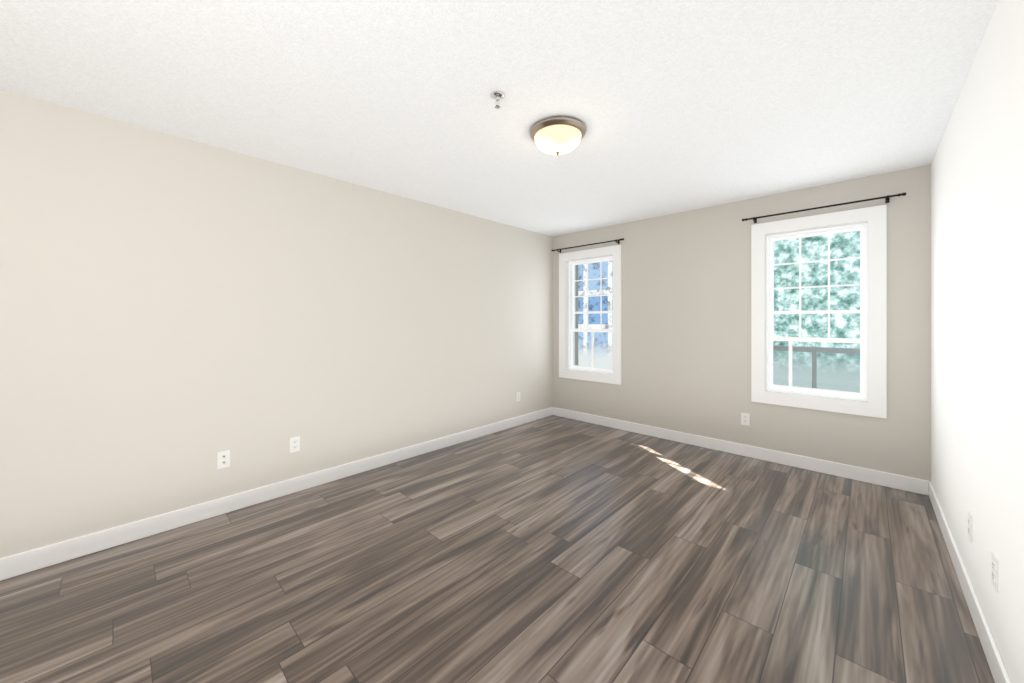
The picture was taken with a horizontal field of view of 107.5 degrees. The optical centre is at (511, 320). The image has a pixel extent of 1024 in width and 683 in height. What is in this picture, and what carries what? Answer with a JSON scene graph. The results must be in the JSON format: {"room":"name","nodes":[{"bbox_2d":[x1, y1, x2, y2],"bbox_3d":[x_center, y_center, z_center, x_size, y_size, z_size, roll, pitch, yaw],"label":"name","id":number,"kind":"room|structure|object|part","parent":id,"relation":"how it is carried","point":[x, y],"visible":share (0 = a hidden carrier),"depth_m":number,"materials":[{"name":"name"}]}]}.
{"room":"empty bedroom","nodes":[
{"label":"empty bedroom","id":0,"kind":"room"},
{"bbox_2d":[0,89,552,557],"bbox_3d":[-1.515,0.068,3.170,0.300,2.440,6.325,0,0,43],"label":"wall","id":1,"kind":"structure","parent":0,"point":[178,315],"depth_m":2.48,"materials":[{"name":"white paint"}]},
{"bbox_2d":[217,450,229,468],"bbox_3d":[-1.924,0.926,2.507,0.016,0.114,0.070,0,0,43],"label":"outlet","id":2,"kind":"object","parent":1,"relation":"attached to","point":[223,459],"visible":1,"depth_m":2.51,"materials":[{"name":"white plastic"}]},
{"bbox_2d":[0,407,552,580],"bbox_3d":[-1.401,1.233,3.062,0.013,0.110,5.725,0,0,43],"label":"baseboard","id":3,"kind":"structure","parent":1,"relation":"attached to","point":[14,565],"depth_m":2.47,"materials":[{"name":"white wood"}]},
{"bbox_2d":[290,436,299,452],"bbox_3d":[-1.632,0.928,2.822,0.008,0.114,0.070,0,0,43],"label":"electrical outlet","id":4,"kind":"object","parent":1,"relation":"attached to","point":[295,444],"visible":1,"depth_m":2.82,"materials":[{"name":"white plastic"}]},
{"bbox_2d":[516,392,519,401],"bbox_3d":[0.079,0.938,4.632,0.008,0.114,0.070,0,0,43],"label":"electrical outlet","id":5,"kind":"object","parent":1,"relation":"attached to","point":[517,396],"visible":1,"depth_m":4.62,"materials":[{"name":"white plastic"}]},
{"bbox_2d":[0,415,994,682],"bbox_3d":[-0.145,1.338,1.874,4.072,0.100,6.325,0,0,43],"label":"floor","id":6,"kind":"structure","parent":0,"point":[554,549],"depth_m":1.84,"materials":[{"name":"brown wood"}]},
{"bbox_2d":[0,0,997,236],"bbox_3d":[-0.145,-1.202,1.874,4.072,0.100,6.325,0,0,43],"label":"ceiling","id":7,"kind":"structure","parent":0,"point":[676,106],"depth_m":1.84,"materials":[{"name":"white paint"}]},
{"bbox_2d":[490,91,504,108],"bbox_3d":[-0.074,-1.121,1.914,0.072,0.062,0.072,0,0,43],"label":"sprinkler","id":8,"kind":"object","parent":7,"relation":"attached to","point":[497,96],"visible":1,"depth_m":1.91,"materials":[{"name":"silver metal"}]},
{"bbox_2d":[530,116,585,154],"bbox_3d":[0.277,-1.077,2.270,0.340,0.150,0.340,0,0,43],"label":"ceiling light","id":9,"kind":"object","parent":7,"relation":"attached to","point":[560,135],"visible":1,"depth_m":2.18,"materials":[{"name":"white glass"}]},
{"bbox_3d":[0.277,-1.068,2.270,0.284,0.092,0.284,0,0,43],"label":"lamp shade","id":10,"kind":"part","parent":9,"relation":"part of","materials":[{"name":"beige glass"}]},
{"bbox_2d":[553,164,930,480],"bbox_3d":[1.925,0.068,4.063,3.472,2.440,0.300,0,0,43],"label":"wall","id":11,"kind":"structure","parent":0,"point":[685,321],"depth_m":3.66,"materials":[{"name":"grey paint"}]},
{"bbox_2d":[552,238,623,252],"bbox_3d":[0.937,-0.941,4.737,1.048,0.048,0.078,0,0,43],"label":"curtain rod","id":12,"kind":"object","parent":11,"relation":"attached to","point":[618,240],"visible":1,"depth_m":4.64,"materials":[{"name":"brown metal"}]},
{"bbox_2d":[559,245,620,384],"bbox_3d":[1.023,-0.072,4.814,0.900,1.661,0.188,0,0,43],"label":"window","id":13,"kind":"structure","parent":11,"relation":"in","point":[568,367],"depth_m":4.86,"materials":[{"name":"white"}]},
{"bbox_2d":[553,407,928,495],"bbox_3d":[1.817,1.233,3.950,3.446,0.110,0.013,0,0,43],"label":"baseboard","id":14,"kind":"structure","parent":11,"relation":"attached to","point":[904,483],"depth_m":3.44,"materials":[{"name":"white wood"}]},
{"bbox_2d":[741,412,749,425],"bbox_3d":[2.220,0.935,3.572,0.070,0.114,0.008,0,0,43],"label":"electrical outlet","id":15,"kind":"object","parent":11,"relation":"attached to","point":[745,418],"visible":1,"depth_m":3.57,"materials":[{"name":"white plastic"}]},
{"bbox_2d":[773,345,859,391],"bbox_3d":[3.394,-0.412,3.741,2.550,3.800,1.250,0,0,43],"label":"balcony","id":16,"kind":"object","parent":11,"relation":"attached to","point":[815,350],"depth_m":4.39,"materials":[{"name":"grey"}]},
{"bbox_2d":[751,204,886,418],"bbox_3d":[2.640,-0.072,3.285,0.900,1.661,0.188,0,0,43],"label":"window","id":17,"kind":"structure","parent":11,"relation":"in","point":[869,399],"depth_m":3.21,"materials":[{"name":"white"}]},
{"bbox_2d":[742,192,905,222],"bbox_3d":[2.574,-0.941,3.190,1.073,0.048,0.078,0,0,43],"label":"curtain rod","id":18,"kind":"object","parent":11,"relation":"attached to","point":[885,197],"visible":1,"depth_m":3.09,"materials":[{"name":"brown metal"}]},
{"bbox_2d":[931,0,1023,682],"bbox_3d":[1.226,0.068,0.579,0.300,2.440,6.325,0,0,43],"label":"wall","id":19,"kind":"structure","parent":0,"point":[977,317],"depth_m":1.50,"materials":[{"name":"white paint"}]},
{"bbox_2d":[929,481,1010,682],"bbox_3d":[1.112,1.233,0.686,0.013,0.110,5.725,0,0,43],"label":"baseboard","id":20,"kind":"structure","parent":19,"relation":"attached to","point":[994,659],"depth_m":1.61,"materials":[{"name":"white wood"}]},
{"bbox_2d":[968,511,972,541],"bbox_3d":[2.079,0.933,1.705,0.008,0.114,0.070,0,0,43],"label":"electrical outlet","id":21,"kind":"object","parent":19,"relation":"attached to","point":[970,526],"visible":1,"depth_m":1.69,"materials":[{"name":"white plastic"}]},
{"bbox_2d":[992,552,997,591],"bbox_3d":[1.768,0.918,1.376,0.008,0.114,0.070,0,0,43],"label":"electrical outlet","id":22,"kind":"object","parent":19,"relation":"attached to","point":[994,571],"visible":1,"depth_m":1.36,"materials":[{"name":"white plastic"}]},
{"label":"outside","id":23,"kind":"structure","parent":0,"visible":0},
{"bbox_2d":[578,231,859,391],"bbox_3d":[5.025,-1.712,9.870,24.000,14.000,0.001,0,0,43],"label":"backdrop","id":24,"kind":"structure","parent":23,"point":[785,322],"depth_m":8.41,"materials":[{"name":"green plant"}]}
]}

